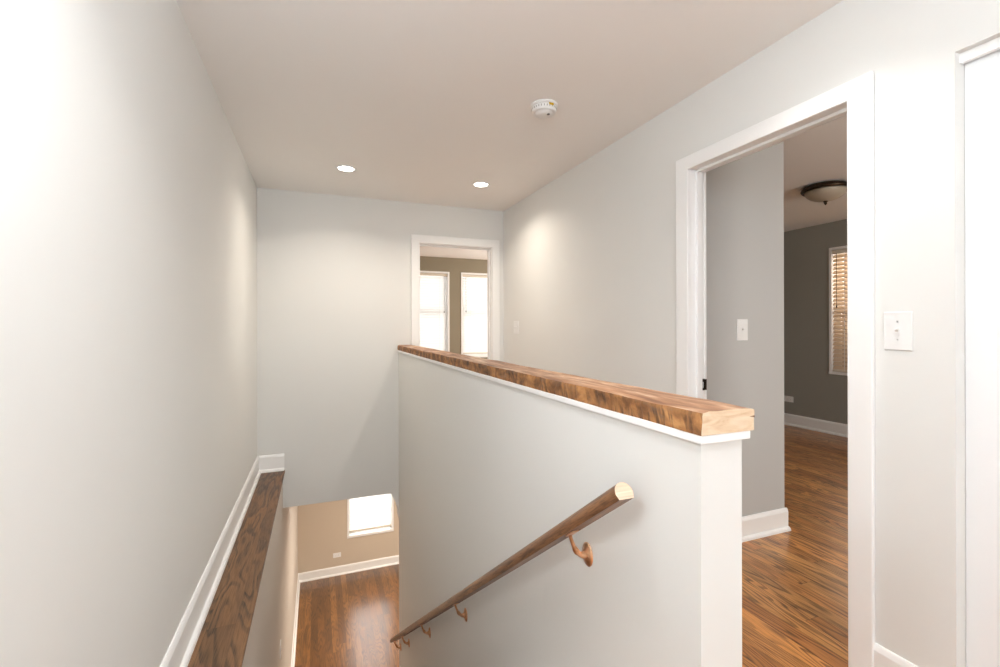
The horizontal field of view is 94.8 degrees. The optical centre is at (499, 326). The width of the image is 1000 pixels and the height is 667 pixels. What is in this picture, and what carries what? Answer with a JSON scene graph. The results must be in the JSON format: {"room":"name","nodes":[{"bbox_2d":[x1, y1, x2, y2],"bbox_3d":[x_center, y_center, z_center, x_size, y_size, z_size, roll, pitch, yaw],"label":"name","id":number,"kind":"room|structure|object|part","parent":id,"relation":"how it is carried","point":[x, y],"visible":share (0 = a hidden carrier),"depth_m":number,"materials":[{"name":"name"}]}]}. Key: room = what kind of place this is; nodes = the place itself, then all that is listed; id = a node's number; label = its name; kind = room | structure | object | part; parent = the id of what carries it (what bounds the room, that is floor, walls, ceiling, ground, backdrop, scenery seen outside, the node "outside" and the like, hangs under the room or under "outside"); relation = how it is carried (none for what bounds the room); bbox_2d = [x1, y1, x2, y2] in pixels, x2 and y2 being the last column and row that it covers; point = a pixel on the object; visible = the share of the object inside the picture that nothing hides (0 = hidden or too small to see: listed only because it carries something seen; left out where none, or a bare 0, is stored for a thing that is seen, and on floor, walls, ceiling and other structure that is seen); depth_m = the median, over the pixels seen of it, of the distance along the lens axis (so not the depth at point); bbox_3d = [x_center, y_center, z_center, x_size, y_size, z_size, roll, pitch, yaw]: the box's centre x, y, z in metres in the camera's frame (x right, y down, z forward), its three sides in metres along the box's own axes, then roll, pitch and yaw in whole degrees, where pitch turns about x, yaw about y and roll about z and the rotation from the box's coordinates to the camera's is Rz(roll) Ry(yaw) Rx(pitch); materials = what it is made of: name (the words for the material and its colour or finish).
{"room":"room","nodes":[
{"label":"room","id":0,"kind":"room"},
{"bbox_2d":[0,0,256,666],"bbox_3d":[-1.444,0.026,2.182,0.120,2.440,10.322,0,0,-22],"label":"wall","id":1,"kind":"structure","parent":0,"point":[128,189],"depth_m":1.15,"materials":[{"name":"grey paint"}]},
{"bbox_2d":[160,456,260,666],"bbox_3d":[-0.762,1.173,0.678,0.032,0.143,7.025,0,0,-22],"label":"baseboard","id":2,"kind":"structure","parent":1,"relation":"attached to","point":[180,650],"depth_m":2.08,"materials":[{"name":"white paint"}]},
{"bbox_2d":[242,483,297,666],"bbox_3d":[-1.348,2.594,2.218,0.315,2.654,10.322,0,0,-22],"label":"wall","id":3,"kind":"structure","parent":0,"point":[274,612],"depth_m":3.54,"materials":[{"name":"paint"}]},
{"bbox_2d":[188,470,284,666],"bbox_3d":[-1.329,1.256,2.351,0.214,0.020,3.494,0,0,-22],"label":"wood ledge","id":4,"kind":"object","parent":3,"relation":"on","point":[222,641],"visible":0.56,"depth_m":2.19,"materials":[{"name":"brown wood"}]},
{"bbox_2d":[291,574,299,666],"bbox_3d":[-2.486,3.856,5.557,0.032,0.135,3.272,0,0,-22],"label":"baseboard","id":5,"kind":"structure","parent":3,"relation":"attached to","point":[298,581],"depth_m":5.94,"materials":[{"name":"white paint"}]},
{"bbox_2d":[295,564,398,666],"bbox_3d":[0.394,3.942,4.335,4.481,0.050,7.672,0,0,-22],"label":"floor","id":6,"kind":"structure","parent":0,"point":[351,619],"depth_m":6.14,"materials":[{"name":"brown wood"}]},
{"bbox_2d":[257,188,503,507],"bbox_3d":[-1.042,0.190,4.412,2.276,2.770,0.120,0,0,-22],"label":"wall","id":7,"kind":"structure","parent":0,"point":[334,271],"depth_m":4.17,"materials":[{"name":"grey paint"}]},
{"bbox_2d":[259,453,283,472],"bbox_3d":[-1.966,1.176,3.962,0.194,0.143,0.032,0,0,-22],"label":"baseboard","id":8,"kind":"structure","parent":7,"relation":"attached to","point":[274,462],"depth_m":3.96,"materials":[{"name":"white paint"}]},
{"bbox_2d":[411,234,499,360],"bbox_3d":[-0.454,0.177,4.646,0.909,2.133,0.156,0,0,-22],"label":"door frame","id":9,"kind":"structure","parent":7,"relation":"in","point":[491,246],"depth_m":4.66,"materials":[{"name":"white paint"}]},
{"bbox_2d":[298,256,487,572],"bbox_3d":[-1.148,1.363,7.933,4.916,5.115,0.150,0,0,-22],"label":"wall","id":10,"kind":"structure","parent":0,"point":[322,527],"depth_m":7.35,"materials":[{"name":"beige paint"}]},
{"bbox_2d":[333,552,340,557],"bbox_3d":[-2.578,3.613,7.277,0.118,0.072,0.008,0,0,-22],"label":"wall outlet","id":11,"kind":"object","parent":10,"relation":"attached to","point":[335,555],"visible":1,"depth_m":7.27,"materials":[{"name":"white plastic"}]},
{"bbox_2d":[298,555,398,582],"bbox_3d":[-1.018,3.853,7.885,4.481,0.135,0.032,0,0,-22],"label":"baseboard","id":12,"kind":"structure","parent":10,"relation":"attached to","point":[392,560],"depth_m":7.33,"materials":[{"name":"white paint"}]},
{"bbox_2d":[347,495,393,538],"bbox_3d":[-2.124,2.633,7.533,0.729,1.479,0.170,0,0,-22],"label":"window","id":13,"kind":"structure","parent":10,"relation":"in","point":[389,528],"depth_m":7.49,"materials":[{"name":"white paint"}]},
{"bbox_2d":[349,493,390,531],"bbox_3d":[-2.108,2.610,7.491,0.665,1.365,0.068,0,0,-22],"label":"window blind","id":14,"kind":"object","parent":13,"relation":"attached to","point":[370,512],"visible":0.48,"depth_m":7.49,"materials":[{"name":"white plastic"}]},
{"bbox_3d":[-2.293,2.620,7.399,0.007,1.307,0.002,0,0,-22],"label":"ladder cord","id":15,"kind":"part","parent":14,"relation":"part of","materials":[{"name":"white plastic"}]},
{"bbox_3d":[-2.110,3.281,7.500,0.657,0.024,0.044,0,0,-22],"label":"rail","id":16,"kind":"part","parent":14,"relation":"part of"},
{"bbox_3d":[-2.142,2.635,7.579,0.669,1.423,0.058,0,0,-22],"label":"sash","id":17,"kind":"part","parent":13,"relation":"part of","materials":[{"name":"white paint"}]},
{"bbox_3d":[-2.106,3.353,7.491,0.729,0.040,0.080,0,0,-22],"label":"sill","id":18,"kind":"part","parent":13,"relation":"part of","materials":[{"name":"white paint"}]},
{"bbox_2d":[420,271,449,351],"bbox_3d":[-1.274,-0.201,7.874,0.803,1.494,0.170,0,0,-22],"label":"window frame","id":19,"kind":"structure","parent":10,"relation":"in","point":[438,272],"depth_m":7.94,"materials":[{"name":"white paint"}]},
{"bbox_2d":[420,273,446,350],"bbox_3d":[-1.257,-0.207,7.832,0.739,1.415,0.068,0,0,-22],"label":"window blind","id":20,"kind":"object","parent":19,"relation":"attached to","point":[433,287],"visible":0.53,"depth_m":7.89,"materials":[{"name":"white fabric"}]},
{"bbox_3d":[-1.038,-0.198,7.901,0.007,1.357,0.002,0,0,-22],"label":"ladder cord","id":21,"kind":"part","parent":20,"relation":"part of","materials":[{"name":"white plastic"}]},
{"bbox_2d":[461,272,487,356],"bbox_3d":[-0.334,-0.204,8.248,0.803,1.494,0.170,0,0,-22],"label":"window frame","id":22,"kind":"structure","parent":10,"relation":"in","point":[462,273],"depth_m":8.04,"materials":[{"name":"white paint"}]},
{"bbox_2d":[463,275,487,353],"bbox_3d":[-0.318,-0.219,8.206,0.739,1.395,0.068,0,0,-22],"label":"window blind","id":23,"kind":"object","parent":22,"relation":"attached to","point":[475,324],"visible":0.52,"depth_m":8.16,"materials":[{"name":"white fabric"}]},
{"bbox_3d":[-0.320,0.466,8.215,0.731,0.024,0.044,0,0,-22],"label":"rail","id":24,"kind":"part","parent":23,"relation":"part of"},
{"bbox_2d":[176,0,846,259],"bbox_3d":[1.386,-1.241,3.325,6.280,0.080,10.592,0,0,-22],"label":"ceiling","id":25,"kind":"structure","parent":0,"point":[428,100],"depth_m":2.24,"materials":[{"name":"paint"}]},
{"bbox_2d":[335,165,356,172],"bbox_3d":[-1.161,-1.191,3.468,0.156,0.007,0.156,0,0,-22],"label":"recessed light","id":26,"kind":"object","parent":25,"relation":"in","point":[343,168],"visible":1,"depth_m":3.46,"materials":[{"name":"white plastic"}]},
{"bbox_2d":[472,181,489,187],"bbox_3d":[-0.160,-1.194,3.866,0.156,0.007,0.156,0,0,-22],"label":"recessed light","id":27,"kind":"object","parent":25,"relation":"in","point":[480,184],"visible":1,"depth_m":3.85,"materials":[{"name":"white plastic"}]},
{"bbox_2d":[530,99,557,118],"bbox_3d":[0.239,-1.170,2.491,0.148,0.056,0.148,0,0,-22],"label":"smoke detector","id":28,"kind":"object","parent":25,"relation":"attached to","point":[541,108],"visible":1,"depth_m":2.45,"materials":[{"name":"white plastic"}]},
{"bbox_3d":[0.239,-1.193,2.491,0.148,0.010,0.148,0,0,-22],"label":"plate","id":29,"kind":"part","parent":28,"relation":"part of","materials":[{"name":"white plastic"}]},
{"bbox_2d":[800,180,846,204],"bbox_3d":[2.768,-1.119,3.911,0.360,0.170,0.360,0,0,-22],"label":"ceiling lamp","id":30,"kind":"object","parent":25,"relation":"attached to","point":[825,191],"visible":0.94,"depth_m":3.82,"materials":[{"name":"beige glass"}]},
{"bbox_3d":[2.768,-1.111,3.911,0.304,0.086,0.304,0,0,-22],"label":"lamp shade","id":31,"kind":"part","parent":30,"relation":"part of","materials":[{"name":"beige glass"}]},
{"bbox_2d":[398,352,741,666],"bbox_3d":[-0.224,2.078,2.674,0.113,3.681,3.711,0,0,-22],"label":"wall","id":32,"kind":"structure","parent":0,"point":[487,468],"depth_m":1.51,"materials":[{"name":"grey paint"}]},
{"bbox_2d":[391,492,398,516],"bbox_3d":[-1.014,1.698,4.406,0.075,0.245,0.090,0,0,-22],"label":"trim","id":33,"kind":"structure","parent":32,"relation":"attached to","point":[395,495],"depth_m":4.37,"materials":[{"name":"grey paint"}]},
{"bbox_2d":[390,482,633,650],"bbox_3d":[-0.351,1.690,2.725,0.084,2.648,3.577,0,0,-22],"label":"handrail","id":34,"kind":"object","parent":32,"relation":"attached to","point":[621,493],"visible":1,"depth_m":1.39,"materials":[{"name":"brown wood"}]},
{"bbox_2d":[398,350,749,444],"bbox_3d":[-0.224,0.228,2.671,0.136,0.018,3.721,0,0,-22],"label":"trim","id":35,"kind":"structure","parent":32,"relation":"on","point":[674,432],"depth_m":1.15,"materials":[{"name":"white paint"}]},
{"bbox_2d":[397,345,754,435],"bbox_3d":[-0.218,0.195,2.671,0.148,0.050,3.722,0,0,-22],"label":"cap","id":36,"kind":"object","parent":35,"relation":"on","point":[697,416],"visible":1,"depth_m":1.19,"materials":[{"name":"brown wood"}]},
{"bbox_2d":[706,141,783,516],"bbox_3d":[1.271,0.019,2.967,0.761,2.440,0.625,0,0,-22],"label":"wall","id":37,"kind":"structure","parent":0,"point":[745,195],"depth_m":2.72,"materials":[{"name":"grey paint"}]},
{"bbox_2d":[737,319,747,340],"bbox_3d":[1.415,0.018,2.681,0.084,0.124,0.014,0,0,-22],"label":"light switch","id":38,"kind":"object","parent":37,"relation":"attached to","point":[742,324],"visible":1,"depth_m":2.68,"materials":[{"name":"white plastic"}]},
{"bbox_2d":[742,507,790,541],"bbox_3d":[1.286,1.175,2.955,0.776,0.130,0.657,0,0,-22],"label":"baseboard","id":39,"kind":"structure","parent":37,"relation":"attached to","point":[764,524],"depth_m":2.73,"materials":[{"name":"white paint"}]},
{"bbox_2d":[503,0,999,666],"bbox_3d":[1.380,0.019,1.531,0.097,2.440,7.025,0,0,-22],"label":"wall","id":40,"kind":"structure","parent":0,"point":[589,256],"depth_m":1.58,"materials":[{"name":"grey paint"}]},
{"bbox_2d":[514,321,518,333],"bbox_3d":[0.154,0.006,4.465,0.014,0.124,0.118,0,0,-22],"label":"light switch","id":41,"kind":"object","parent":40,"relation":"attached to","point":[516,323],"visible":1,"depth_m":4.45,"materials":[{"name":"white plastic"}]},
{"bbox_2d":[676,71,874,666],"bbox_3d":[1.174,0.177,2.048,0.131,2.126,0.935,0,0,-22],"label":"door frame","id":42,"kind":"structure","parent":40,"relation":"in","point":[853,99],"depth_m":1.65,"materials":[{"name":"white paint"}]},
{"bbox_3d":[1.075,0.304,2.423,0.028,0.060,0.007,0,0,-22],"label":"strike plate","id":43,"kind":"part","parent":42,"relation":"part of","materials":[{"name":"metal"}]},
{"bbox_2d":[873,643,917,666],"bbox_3d":[0.888,1.169,1.334,0.968,0.143,7.025,0,0,-22],"label":"baseboard","id":44,"kind":"structure","parent":40,"relation":"attached to","point":[883,657],"depth_m":1.55,"materials":[{"name":"white paint"}]},
{"bbox_2d":[884,311,912,350],"bbox_3d":[1.321,0.014,1.530,0.014,0.128,0.080,0,0,-22],"label":"light switch","id":45,"kind":"object","parent":40,"relation":"attached to","point":[898,326],"visible":1,"depth_m":1.53,"materials":[{"name":"white plastic"}]},
{"bbox_2d":[959,37,999,63],"bbox_3d":[1.721,-0.820,0.624,0.016,0.030,1.686,0,0,-22],"label":"trim","id":46,"kind":"structure","parent":40,"relation":"attached to","point":[993,45],"depth_m":1.36,"materials":[{"name":"white paint"}]},
{"bbox_2d":[965,49,999,666],"bbox_3d":[1.603,0.204,1.017,0.030,2.050,0.866,0,0,-22],"label":"door","id":47,"kind":"structure","parent":40,"relation":"in","point":[982,74],"depth_m":1.38,"materials":[{"name":"white paint"}]},
{"bbox_2d":[742,424,847,666],"bbox_3d":[1.399,1.249,3.311,5.993,0.020,10.322,0,0,-22],"label":"floor","id":48,"kind":"structure","parent":0,"point":[795,581],"depth_m":2.36,"materials":[{"name":"brown wood"}]},
{"bbox_2d":[784,219,847,423],"bbox_3d":[4.610,0.011,3.504,0.123,2.440,5.745,0,0,-22],"label":"wall","id":49,"kind":"structure","parent":0,"point":[816,393],"depth_m":5.53,"materials":[{"name":"grey paint"}]},
{"bbox_2d":[784,396,792,401],"bbox_3d":[3.633,0.909,5.787,0.008,0.072,0.118,0,0,-22],"label":"wall outlet","id":50,"kind":"object","parent":49,"relation":"attached to","point":[786,398],"visible":1,"depth_m":5.79,"materials":[{"name":"white plastic"}]},
{"bbox_2d":[784,413,847,437],"bbox_3d":[4.541,1.162,3.473,0.032,0.140,5.500,0,0,-22],"label":"baseboard","id":51,"kind":"structure","parent":49,"relation":"attached to","point":[819,425],"depth_m":5.45,"materials":[{"name":"white paint"}]},
{"bbox_2d":[829,245,847,375],"bbox_3d":[4.024,-0.183,4.984,0.170,1.457,0.795,0,0,-22],"label":"window","id":52,"kind":"structure","parent":49,"relation":"in","point":[831,255],"depth_m":5.31,"materials":[{"name":"white paint"}]},
{"bbox_3d":[3.984,0.531,4.967,0.080,0.030,0.795,0,0,-22],"label":"sill","id":53,"kind":"part","parent":52,"relation":"part of","materials":[{"name":"white paint"}]},
{"bbox_2d":[832,248,847,372],"bbox_3d":[3.968,-0.182,4.962,0.068,1.390,0.731,0,0,-22],"label":"window blind","id":54,"kind":"object","parent":52,"relation":"attached to","point":[840,327],"visible":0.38,"depth_m":5.23,"materials":[{"name":"beige"}]},
{"bbox_3d":[3.830,-0.528,5.236,0.016,0.621,0.015,0,0,-22],"label":"pull cord","id":55,"kind":"part","parent":54,"relation":"part of","materials":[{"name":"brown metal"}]},
{"bbox_3d":[3.979,0.501,4.965,0.044,0.024,0.723,0,0,-22],"label":"rail","id":56,"kind":"part","parent":54,"relation":"part of","materials":[{"name":"brown wood"}]},
{"bbox_3d":[3.868,-0.173,5.166,0.002,1.332,0.007,0,0,-22],"label":"ladder cord","id":57,"kind":"part","parent":54,"relation":"part of","materials":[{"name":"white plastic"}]},
{"bbox_3d":[4.070,-0.181,5.002,0.058,1.401,0.735,0,0,-22],"label":"sash","id":58,"kind":"part","parent":52,"relation":"part of","materials":[{"name":"white paint"}]},
{"label":"outside","id":59,"kind":"structure","parent":0,"visible":0},
{"bbox_2d":[842,257,846,321],"bbox_3d":[5.488,-0.271,5.412,0.200,9.000,12.000,0,0,-22],"label":"wall","id":60,"kind":"structure","parent":59,"point":[845,257],"depth_m":6.56,"materials":[{"name":"brown brick"}]}
]}

